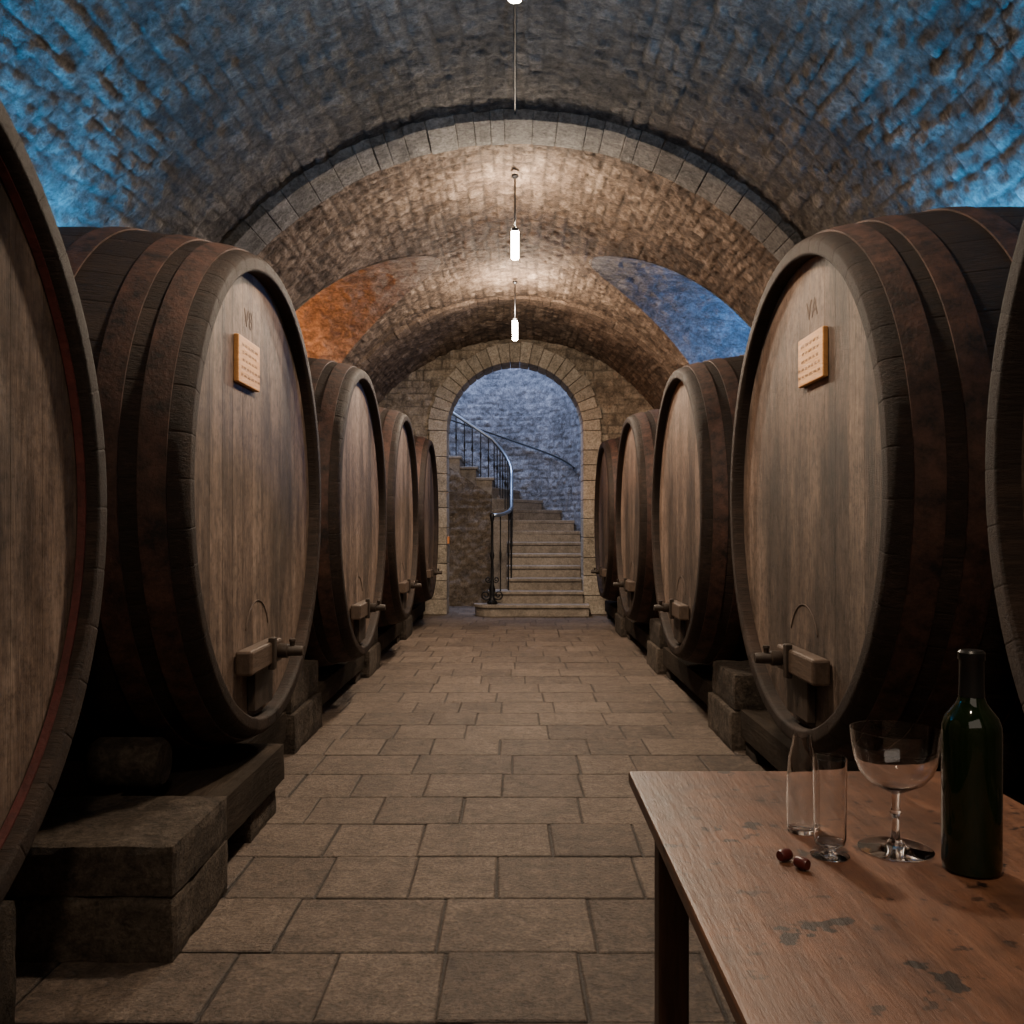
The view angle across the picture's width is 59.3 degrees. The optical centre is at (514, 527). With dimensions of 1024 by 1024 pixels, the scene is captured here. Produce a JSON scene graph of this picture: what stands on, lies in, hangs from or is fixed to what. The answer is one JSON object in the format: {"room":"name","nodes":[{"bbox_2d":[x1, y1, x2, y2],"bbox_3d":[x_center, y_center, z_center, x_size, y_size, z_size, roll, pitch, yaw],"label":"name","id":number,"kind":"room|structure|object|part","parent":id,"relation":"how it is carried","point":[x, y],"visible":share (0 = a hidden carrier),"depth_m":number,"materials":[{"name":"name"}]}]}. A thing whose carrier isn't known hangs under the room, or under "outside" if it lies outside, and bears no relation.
{"room":"wine cellar","nodes":[
{"label":"wine cellar","id":0,"kind":"room"},
{"bbox_2d":[15,606,777,1023],"bbox_3d":[-0.703,1.214,7.250,7.795,0.031,17.900,0,0,0],"label":"floor","id":1,"kind":"structure","parent":0,"point":[462,835],"depth_m":3.27,"materials":[{"name":"stone"}]},
{"bbox_2d":[0,900,15,1023],"bbox_3d":[-1.525,1.045,1.990,0.650,0.310,0.380,0,0,0],"label":"stone block","id":2,"kind":"object","parent":1,"relation":"on","point":[7,908],"visible":1,"depth_m":2.13,"materials":[{"name":"brown stone"}]},
{"bbox_2d":[3,840,227,962],"bbox_3d":[-1.395,1.111,2.730,0.910,0.178,0.500,0,0,0],"label":"stone block","id":3,"kind":"object","parent":1,"relation":"on","point":[109,929],"visible":0.52,"depth_m":2.48,"materials":[{"name":"brown stone"}]},
{"bbox_2d":[6,795,226,896],"bbox_3d":[-1.390,0.948,2.728,0.900,0.146,0.485,0,0,0],"label":"stone block","id":4,"kind":"object","parent":3,"relation":"on","point":[109,845],"visible":0.85,"depth_m":2.54,"materials":[{"name":"brown stone"}]},
{"bbox_2d":[83,737,171,788],"bbox_3d":[-1.300,0.790,3.031,0.240,0.170,0.170,0,0,0],"label":"chock","id":5,"kind":"object","parent":4,"relation":"on","point":[109,762],"visible":1,"depth_m":2.96,"materials":[{"name":"wood"}]},
{"bbox_2d":[228,789,275,842],"bbox_3d":[-1.275,1.135,3.610,0.550,0.130,0.380,0,0,0],"label":"stone block","id":6,"kind":"object","parent":1,"relation":"on","point":[266,810],"visible":0.09,"depth_m":3.49,"materials":[{"name":"brown stone"}]},
{"bbox_2d":[121,743,283,839],"bbox_3d":[-1.170,0.992,3.425,0.380,0.153,0.830,0,0,0],"label":"support beam","id":7,"kind":"structure","parent":6,"relation":"on","point":[247,774],"depth_m":3.39,"materials":[{"name":"brown wood"}]},
{"bbox_2d":[58,226,320,760],"bbox_3d":[-1.600,-0.130,3.710,1.440,2.112,2.112,0,0,0],"label":"wine barrel","id":8,"kind":"object","parent":7,"relation":"on","point":[204,380],"visible":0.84,"depth_m":3.08,"materials":[{"name":"brown wood"}]},
{"bbox_3d":[-1.039,0.608,3.675,0.030,0.235,0.269,0,0,0],"label":"door","id":9,"kind":"part","parent":8,"relation":"part of","materials":[{"name":"brown wood"}]},
{"bbox_3d":[-0.987,0.510,3.665,0.026,0.130,0.040,0,0,0],"label":"bolt plate","id":10,"kind":"part","parent":8,"relation":"part of","materials":[{"name":"brown wood"}]},
{"bbox_3d":[-0.925,0.477,3.740,0.028,0.036,0.028,0,0,0],"label":"tap handle","id":11,"kind":"part","parent":8,"relation":"part of","materials":[{"name":"brown wood"}]},
{"bbox_2d":[281,693,321,753],"bbox_3d":[-1.455,1.093,5.105,0.590,0.215,0.690,0,0,0],"label":"stone block","id":12,"kind":"object","parent":1,"relation":"on","point":[305,721],"visible":0.3,"depth_m":4.96,"materials":[{"name":"brown stone"}]},
{"bbox_2d":[283,660,317,712],"bbox_3d":[-1.455,0.887,5.100,0.550,0.194,0.660,0,0,0],"label":"stone block","id":13,"kind":"object","parent":12,"relation":"on","point":[306,687],"visible":0.14,"depth_m":5.08,"materials":[{"name":"brown stone"}]},
{"bbox_2d":[346,670,360,683],"bbox_3d":[-1.400,1.155,7.040,0.359,0.089,0.219,0,0,0],"label":"stone block","id":14,"kind":"object","parent":1,"relation":"on","point":[356,678],"visible":0.14,"depth_m":6.94,"materials":[{"name":"brown stone"}]},
{"bbox_2d":[317,656,363,704],"bbox_3d":[-1.400,1.038,6.315,0.400,0.145,1.710,0,0,0],"label":"support beam","id":15,"kind":"structure","parent":14,"relation":"on","point":[332,678],"depth_m":6.13,"materials":[{"name":"brown wood"}]},
{"bbox_2d":[304,358,386,666],"bbox_3d":[-1.600,-0.100,6.080,1.440,2.112,2.112,0,0,0],"label":"wine barrel","id":16,"kind":"object","parent":15,"relation":"on","point":[348,606],"visible":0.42,"depth_m":5.71,"materials":[{"name":"brown wood"}]},
{"bbox_3d":[-1.039,0.637,6.045,0.030,0.235,0.269,0,0,0],"label":"door","id":17,"kind":"part","parent":16,"relation":"part of","materials":[{"name":"brown wood"}]},
{"bbox_3d":[-0.987,0.540,6.035,0.026,0.130,0.040,0,0,0],"label":"bolt plate","id":18,"kind":"part","parent":16,"relation":"part of","materials":[{"name":"brown wood"}]},
{"bbox_2d":[360,642,380,677],"bbox_3d":[-1.455,1.093,7.500,0.590,0.215,0.600,0,0,0],"label":"stone block","id":19,"kind":"object","parent":1,"relation":"on","point":[372,657],"visible":0.25,"depth_m":7.31,"materials":[{"name":"brown stone"}]},
{"bbox_2d":[371,626,377,646],"bbox_3d":[-1.455,0.887,7.495,0.550,0.194,0.570,0,0,0],"label":"stone block","id":20,"kind":"object","parent":19,"relation":"on","point":[376,634],"visible":0.06,"depth_m":7.67,"materials":[{"name":"brown stone"}]},
{"bbox_2d":[391,634,399,642],"bbox_3d":[-1.400,1.155,9.470,0.360,0.089,0.220,0,0,0],"label":"stone block","id":21,"kind":"object","parent":1,"relation":"on","point":[397,639],"visible":0.15,"depth_m":9.38,"materials":[{"name":"brown stone"}]},
{"bbox_2d":[377,622,401,650],"bbox_3d":[-1.400,1.038,8.705,0.400,0.145,1.790,0,0,0],"label":"support beam","id":22,"kind":"structure","parent":21,"relation":"on","point":[387,634],"depth_m":8.63,"materials":[{"name":"brown wood"}]},
{"bbox_2d":[378,407,420,627],"bbox_3d":[-1.600,-0.100,8.420,1.440,2.112,2.112,0,0,0],"label":"wine barrel","id":23,"kind":"object","parent":22,"relation":"on","point":[402,535],"visible":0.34,"depth_m":8.15,"materials":[{"name":"brown wood"}]},
{"bbox_3d":[-1.039,0.637,8.385,0.030,0.235,0.269,0,0,0],"label":"door","id":24,"kind":"part","parent":23,"relation":"part of","materials":[{"name":"brown wood"}]},
{"bbox_3d":[-0.987,0.540,8.375,0.026,0.130,0.040,0,0,0],"label":"bolt plate","id":25,"kind":"part","parent":23,"relation":"part of","materials":[{"name":"brown wood"}]},
{"bbox_2d":[400,615,412,639],"bbox_3d":[-1.455,1.093,9.930,0.590,0.215,0.600,0,0,0],"label":"stone block","id":26,"kind":"object","parent":1,"relation":"on","point":[407,629],"visible":0.22,"depth_m":9.71,"materials":[{"name":"brown stone"}]},
{"bbox_2d":[449,412,589,616],"bbox_3d":[-1.170,-1.020,13.518,4.360,4.440,2.835,0,0,0],"label":"staircase","id":27,"kind":"structure","parent":1,"relation":"on","point":[535,555],"depth_m":13.13,"materials":[{"name":"stone"}]},
{"bbox_3d":[-1.595,-1.692,13.071,3.139,3.094,1.708,0,0,0],"label":"railing","id":28,"kind":"part","parent":27,"relation":"part of","materials":[{"name":"silver metal"}]},
{"bbox_3d":[-0.310,0.410,12.240,0.150,1.250,0.150,0,0,0],"label":"newel post","id":29,"kind":"part","parent":27,"relation":"part of","materials":[{"name":"black metal"}]},
{"bbox_2d":[615,613,626,636],"bbox_3d":[1.455,1.093,10.180,0.590,0.215,0.600,0,0,0],"label":"stone block","id":30,"kind":"object","parent":1,"relation":"on","point":[619,620],"visible":0.29,"depth_m":9.95,"materials":[{"name":"brown stone"}]},
{"bbox_2d":[617,596,625,616],"bbox_3d":[1.455,0.887,10.175,0.550,0.194,0.570,0,0,0],"label":"stone block","id":31,"kind":"object","parent":30,"relation":"on","point":[620,611],"visible":0.15,"depth_m":10.17,"materials":[{"name":"brown stone"}]},
{"bbox_2d":[627,632,635,639],"bbox_3d":[1.400,1.155,9.720,0.360,0.089,0.220,0,0,0],"label":"stone block","id":32,"kind":"object","parent":1,"relation":"on","point":[629,636],"visible":0.13,"depth_m":9.62,"materials":[{"name":"brown stone"}]},
{"bbox_2d":[625,617,649,648],"bbox_3d":[1.400,1.038,8.915,0.400,0.145,1.869,0,0,0],"label":"support beam","id":33,"kind":"structure","parent":32,"relation":"on","point":[639,631],"depth_m":8.86,"materials":[{"name":"brown wood"}]},
{"bbox_2d":[613,409,659,623],"bbox_3d":[1.660,-0.100,8.590,1.440,2.112,2.112,0,0,0],"label":"wine barrel","id":34,"kind":"object","parent":33,"relation":"on","point":[633,498],"visible":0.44,"depth_m":8.24,"materials":[{"name":"brown wood"}]},
{"bbox_3d":[1.099,0.637,8.555,0.030,0.235,0.269,0,0,0],"label":"door","id":35,"kind":"part","parent":34,"relation":"part of","materials":[{"name":"brown wood"}]},
{"bbox_2d":[647,640,665,673],"bbox_3d":[1.455,1.093,7.670,0.590,0.215,0.600,0,0,0],"label":"stone block","id":36,"kind":"object","parent":1,"relation":"on","point":[654,653],"visible":0.27,"depth_m":7.44,"materials":[{"name":"brown stone"}]},
{"bbox_2d":[649,618,667,647],"bbox_3d":[1.455,0.887,7.665,0.550,0.194,0.570,0,0,0],"label":"stone block","id":37,"kind":"object","parent":36,"relation":"on","point":[656,634],"visible":0.3,"depth_m":7.53,"materials":[{"name":"brown stone"}]},
{"bbox_2d":[666,668,679,679],"bbox_3d":[1.400,1.155,7.210,0.359,0.089,0.220,0,0,0],"label":"stone block","id":38,"kind":"object","parent":1,"relation":"on","point":[669,674],"visible":0.09,"depth_m":7.11,"materials":[{"name":"brown stone"}]},
{"bbox_2d":[663,647,712,704],"bbox_3d":[1.400,1.038,6.395,0.400,0.145,1.890,0,0,0],"label":"support beam","id":39,"kind":"structure","parent":38,"relation":"on","point":[697,677],"depth_m":6.23,"materials":[{"name":"brown wood"}]},
{"bbox_2d":[651,354,747,666],"bbox_3d":[1.660,-0.100,6.060,1.440,2.112,2.112,0,0,0],"label":"wine barrel","id":40,"kind":"object","parent":39,"relation":"on","point":[697,608],"visible":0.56,"depth_m":5.55,"materials":[{"name":"brown wood"}]},
{"bbox_3d":[1.047,0.540,6.015,0.026,0.130,0.040,0,0,0],"label":"bolt plate","id":41,"kind":"part","parent":40,"relation":"part of","materials":[{"name":"brown wood"}]},
{"bbox_3d":[1.099,0.637,6.025,0.030,0.235,0.269,0,0,0],"label":"door","id":42,"kind":"part","parent":40,"relation":"part of","materials":[{"name":"brown wood"}]},
{"bbox_2d":[708,692,745,750],"bbox_3d":[1.455,1.093,5.140,0.590,0.215,0.600,0,0,0],"label":"stone block","id":43,"kind":"object","parent":1,"relation":"on","point":[725,721],"visible":0.18,"depth_m":4.97,"materials":[{"name":"brown stone"}]},
{"bbox_2d":[712,660,766,709],"bbox_3d":[1.455,0.887,5.135,0.550,0.194,0.570,0,0,0],"label":"stone block","id":44,"kind":"object","parent":43,"relation":"on","point":[733,681],"visible":0.31,"depth_m":4.91,"materials":[{"name":"brown stone"}]},
{"bbox_2d":[745,742,770,763],"bbox_3d":[1.400,1.155,4.680,0.360,0.089,0.220,0,0,0],"label":"stone block","id":45,"kind":"object","parent":1,"relation":"on","point":[751,752],"visible":0.17,"depth_m":4.59,"materials":[{"name":"brown stone"}]},
{"bbox_2d":[741,709,859,770],"bbox_3d":[1.400,1.038,3.850,0.400,0.145,1.919,0,0,0],"label":"support beam","id":46,"kind":"structure","parent":45,"relation":"on","point":[758,728],"depth_m":4.35,"materials":[{"name":"brown wood"}]},
{"bbox_2d":[629,771,1023,1023],"bbox_3d":[0.520,0.825,0.960,0.620,0.750,1.420,0,0,0],"label":"table","id":47,"kind":"object","parent":1,"relation":"on","point":[864,938],"visible":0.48,"depth_m":1.08,"materials":[{"name":"brown wood"}]},
{"bbox_3d":[0.260,0.838,1.495,0.050,0.725,0.050,0,0,0],"label":"leg","id":48,"kind":"part","parent":47,"relation":"part of","materials":[{"name":"brown wood"}]},
{"bbox_2d":[776,848,792,861],"bbox_3d":[0.364,0.441,1.215,0.018,0.016,0.016,0,0,-29],"label":"grape","id":49,"kind":"object","parent":47,"relation":"on","point":[785,854],"visible":1,"depth_m":1.21,"materials":[{"name":"red food"}]},
{"bbox_2d":[787,733,814,835],"bbox_3d":[0.426,0.379,1.335,0.044,0.142,0.044,0,0,0],"label":"glass","id":50,"kind":"object","parent":47,"relation":"on","point":[800,758],"visible":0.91,"depth_m":1.32,"materials":[{"name":"clear glass"}]},
{"bbox_2d":[793,856,810,870],"bbox_3d":[0.378,0.441,1.185,0.016,0.016,0.018,0,0,-36],"label":"grape","id":51,"kind":"object","parent":47,"relation":"on","point":[800,862],"visible":1,"depth_m":1.18,"materials":[{"name":"red food"}]},
{"bbox_2d":[810,753,849,861],"bbox_3d":[0.432,0.382,1.235,0.052,0.135,0.052,0,0,0],"label":"glass","id":52,"kind":"object","parent":47,"relation":"on","point":[829,769],"visible":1,"depth_m":1.22,"materials":[{"name":"clear glass"}]},
{"bbox_2d":[850,720,940,861],"bbox_3d":[0.532,0.365,1.258,0.121,0.168,0.121,0,0,0],"label":"goblet","id":53,"kind":"object","parent":47,"relation":"on","point":[898,757],"visible":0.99,"depth_m":1.23,"materials":[{"name":"clear glass"}]},
{"bbox_2d":[941,649,1002,878],"bbox_3d":[0.600,0.305,1.183,0.073,0.289,0.073,0,0,0],"label":"wine bottle","id":54,"kind":"object","parent":47,"relation":"on","point":[971,732],"visible":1,"depth_m":1.16,"materials":[{"name":"green glass"}]},
{"bbox_3d":[-1.400,1.156,4.600,0.360,0.089,0.219,0,0,0],"label":"stone block","id":55,"kind":"object","parent":1,"relation":"on","visible":0},
{"bbox_2d":[172,712,285,759],"bbox_3d":[-1.400,1.038,4.300,0.400,0.145,0.860,0,0,0],"label":"support beam","id":56,"kind":"structure","parent":55,"relation":"on","point":[276,734],"depth_m":4.48,"materials":[{"name":"brown wood"}]},
{"bbox_3d":[1.455,1.093,2.580,0.590,0.215,0.600,0,0,0],"label":"stone block","id":57,"kind":"object","parent":1,"relation":"on","visible":0},
{"bbox_2d":[1003,791,1023,804],"bbox_3d":[1.455,0.887,2.575,0.550,0.194,0.570,0,0,0],"label":"stone block","id":58,"kind":"object","parent":57,"relation":"on","point":[1018,796],"visible":0.02,"depth_m":2.67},
{"bbox_3d":[1.520,0.705,2.718,0.240,0.170,0.170,0,0,0],"label":"chock","id":59,"kind":"object","parent":58,"relation":"on","visible":0},
{"bbox_2d":[730,206,1023,770],"bbox_3d":[1.660,-0.130,3.500,1.440,2.112,2.112,0,0,0],"label":"wine barrel","id":60,"kind":"object","parent":59,"relation":"on","point":[862,572],"visible":0.87,"depth_m":2.85,"materials":[{"name":"brown wood"}]},
{"bbox_3d":[0.985,0.477,3.530,0.028,0.036,0.028,0,0,0],"label":"tap handle","id":61,"kind":"part","parent":60,"relation":"part of","materials":[{"name":"brown wood"}]},
{"bbox_3d":[1.047,0.510,3.455,0.026,0.130,0.040,0,0,0],"label":"bolt plate","id":62,"kind":"part","parent":60,"relation":"part of","materials":[{"name":"brown wood"}]},
{"bbox_3d":[1.099,0.608,3.465,0.030,0.235,0.269,0,0,0],"label":"door","id":63,"kind":"part","parent":60,"relation":"part of","materials":[{"name":"brown wood"}]},
{"bbox_2d":[448,467,499,605],"bbox_3d":[-1.968,-0.850,13.827,3.477,4.100,0.080,0,0,0],"label":"wall","id":64,"kind":"structure","parent":0,"point":[469,562],"depth_m":13.83,"materials":[{"name":"stone"}]},
{"bbox_2d":[0,0,1023,243],"bbox_3d":[0.002,-1.707,2.100,5.509,1.932,7.400,0,0,0],"label":"ceiling","id":65,"kind":"structure","parent":0,"point":[172,117],"depth_m":4.49,"materials":[{"name":"beige brick"}]},
{"bbox_2d":[223,109,801,261],"bbox_3d":[0.000,-1.685,5.902,5.687,2.071,0.376,0,0,0],"label":"stone arch","id":66,"kind":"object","parent":65,"relation":"attached to","point":[668,160],"depth_m":5.82,"materials":[{"name":"stone"}]},
{"bbox_2d":[509,0,520,2],"bbox_3d":[0.000,-2.303,3.360,0.056,0.665,0.056,0,0,0],"label":"pendant lamp","id":67,"kind":"object","parent":65,"relation":"hanging from","point":[511,1],"visible":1,"depth_m":3.37,"materials":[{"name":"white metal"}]},
{"bbox_2d":[514,3,515,113],"bbox_3d":[0.000,-2.630,2.900,0.014,0.014,5.600,0,0,0],"label":"cable","id":68,"kind":"object","parent":65,"relation":"attached to","point":[514,3],"visible":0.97,"depth_m":5.03,"materials":[{"name":"black metal"}]},
{"bbox_2d":[378,338,653,614],"bbox_3d":[0.000,-0.825,12.488,5.500,4.050,0.072,0,0,0],"label":"wall","id":69,"kind":"structure","parent":0,"point":[617,399],"depth_m":12.49,"materials":[{"name":"stone"}]},
{"bbox_2d":[424,341,606,614],"bbox_3d":[-0.010,-0.692,12.695,2.764,3.778,0.510,0,0,0],"label":"stone archway","id":70,"kind":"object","parent":69,"relation":"attached to","point":[583,400],"depth_m":12.45,"materials":[{"name":"stone"}]},
{"bbox_2d":[449,365,585,541],"bbox_3d":[-1.065,-1.500,14.584,5.226,5.400,1.527,0,0,24],"label":"wall","id":71,"kind":"structure","parent":0,"point":[524,406],"depth_m":14.84,"materials":[{"name":"stone"}]},
{"bbox_2d":[451,419,574,468],"bbox_3d":[-0.163,-1.420,14.613,2.612,1.028,0.583,0,0,24],"label":"wall handrail","id":72,"kind":"object","parent":71,"relation":"attached to","point":[565,461],"visible":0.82,"depth_m":14.76,"materials":[{"name":"black metal"}]},
{"bbox_2d":[257,136,779,408],"bbox_3d":[0.000,-1.664,9.275,5.523,1.963,6.550,0,0,0],"label":"ceiling","id":73,"kind":"structure","parent":0,"point":[574,207],"depth_m":7.40,"materials":[{"name":"beige brick"}]},
{"bbox_2d":[295,256,440,362],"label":"vault","id":74,"kind":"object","parent":73,"relation":"attached to","point":[335,318],"depth_m":9.13,"materials":[{"name":"stone"}]},
{"bbox_2d":[511,174,518,259],"bbox_3d":[0.000,-2.283,6.600,0.056,0.625,0.056,0,0,0],"label":"pendant lamp","id":75,"kind":"object","parent":73,"relation":"hanging from","point":[514,231],"visible":1,"depth_m":6.58,"materials":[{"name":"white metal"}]},
{"bbox_3d":[0.000,-2.380,6.600,0.011,0.380,0.011,0,0,-22],"label":"rod","id":76,"kind":"part","parent":75,"relation":"part of","materials":[{"name":"black metal"}]},
{"bbox_3d":[0.000,-2.071,6.600,0.056,0.202,0.056,0,0,0],"label":"bulb","id":77,"kind":"part","parent":75,"relation":"part of","materials":[{"name":"white glass"}]},
{"bbox_2d":[512,281,517,340],"bbox_3d":[0.000,-2.283,9.450,0.056,0.625,0.056,0,0,0],"label":"pendant lamp","id":78,"kind":"object","parent":73,"relation":"hanging from","point":[514,320],"visible":1,"depth_m":9.44,"materials":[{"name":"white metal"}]},
{"bbox_3d":[0.000,-2.380,9.450,0.011,0.380,0.011,0,0,22],"label":"rod","id":79,"kind":"part","parent":78,"relation":"part of","materials":[{"name":"black metal"}]},
{"bbox_3d":[0.000,-2.071,9.450,0.056,0.202,0.056,0,0,0],"label":"bulb","id":80,"kind":"part","parent":78,"relation":"part of","materials":[{"name":"white glass"}]},
{"bbox_2d":[355,296,676,374],"bbox_3d":[0.000,-1.652,10.272,5.625,2.036,0.256,0,0,0],"label":"trim","id":81,"kind":"structure","parent":73,"relation":"attached to","point":[433,315],"depth_m":10.19,"materials":[{"name":"brown stone"}]},
{"bbox_2d":[589,256,751,363],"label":"vault","id":82,"kind":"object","parent":73,"relation":"attached to","point":[703,326],"depth_m":9.17,"materials":[{"name":"stone"}]},
{"bbox_3d":[-1.402,1.155,1.640,0.357,0.089,0.220,0,0,0],"label":"stone block","id":83,"kind":"object","parent":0,"visible":0},
{"bbox_3d":[-1.400,1.037,1.235,0.400,0.145,1.070,0,0,0],"label":"support beam","id":84,"kind":"structure","parent":83,"relation":"on","visible":0},
{"bbox_2d":[0,100,106,904],"bbox_3d":[-1.573,-0.050,1.310,1.375,2.017,2.017,0,0,0],"label":"wine barrel","id":85,"kind":"object","parent":84,"relation":"on","point":[53,478],"visible":1,"depth_m":1.97,"materials":[{"name":"brown wood"}]},
{"bbox_3d":[-1.398,1.155,11.940,0.355,0.089,0.220,0,0,0],"label":"stone block","id":86,"kind":"object","parent":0,"visible":0},
{"bbox_2d":[410,602,424,621],"bbox_3d":[-1.400,1.038,11.155,0.400,0.145,1.830,0,0,0],"label":"support beam","id":87,"kind":"structure","parent":86,"relation":"on","point":[418,609],"depth_m":11.21,"materials":[{"name":"brown wood"}]},
{"bbox_2d":[413,435,441,603],"bbox_3d":[-1.600,-0.100,10.850,1.440,2.112,2.112,0,0,0],"label":"wine barrel","id":88,"kind":"object","parent":87,"relation":"on","point":[427,569],"visible":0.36,"depth_m":10.69,"materials":[{"name":"brown wood"}]},
{"bbox_3d":[-1.039,0.637,10.815,0.030,0.235,0.269,0,0,0],"label":"door","id":89,"kind":"part","parent":88,"relation":"part of","materials":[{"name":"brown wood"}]},
{"bbox_3d":[1.400,1.155,11.940,0.359,0.089,0.220,0,0,0],"label":"stone block","id":90,"kind":"object","parent":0,"visible":0},
{"bbox_2d":[605,600,617,619],"bbox_3d":[1.400,1.038,11.280,0.400,0.145,1.580,0,0,0],"label":"support beam","id":91,"kind":"structure","parent":90,"relation":"on","point":[611,607],"depth_m":11.38,"materials":[{"name":"brown wood"}]},
{"bbox_2d":[591,437,619,601],"bbox_3d":[1.660,-0.100,11.100,1.440,2.112,2.112,0,0,0],"label":"wine barrel","id":92,"kind":"object","parent":91,"relation":"on","point":[605,570],"visible":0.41,"depth_m":10.85,"materials":[{"name":"brown wood"}]},
{"bbox_3d":[1.099,0.637,11.065,0.030,0.235,0.269,0,0,0],"label":"door","id":93,"kind":"part","parent":92,"relation":"part of","materials":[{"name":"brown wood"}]},
{"bbox_3d":[1.400,1.037,1.365,0.400,0.145,1.770,0,0,0],"label":"support beam","id":94,"kind":"structure","parent":0,"visible":0},
{"bbox_2d":[985,219,1023,711],"bbox_3d":[1.660,-0.130,1.090,1.440,2.112,2.112,0,0,0],"label":"wine barrel","id":95,"kind":"object","parent":94,"relation":"on","point":[1004,450],"visible":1,"depth_m":1.97,"materials":[{"name":"brown wood"}]}
]}

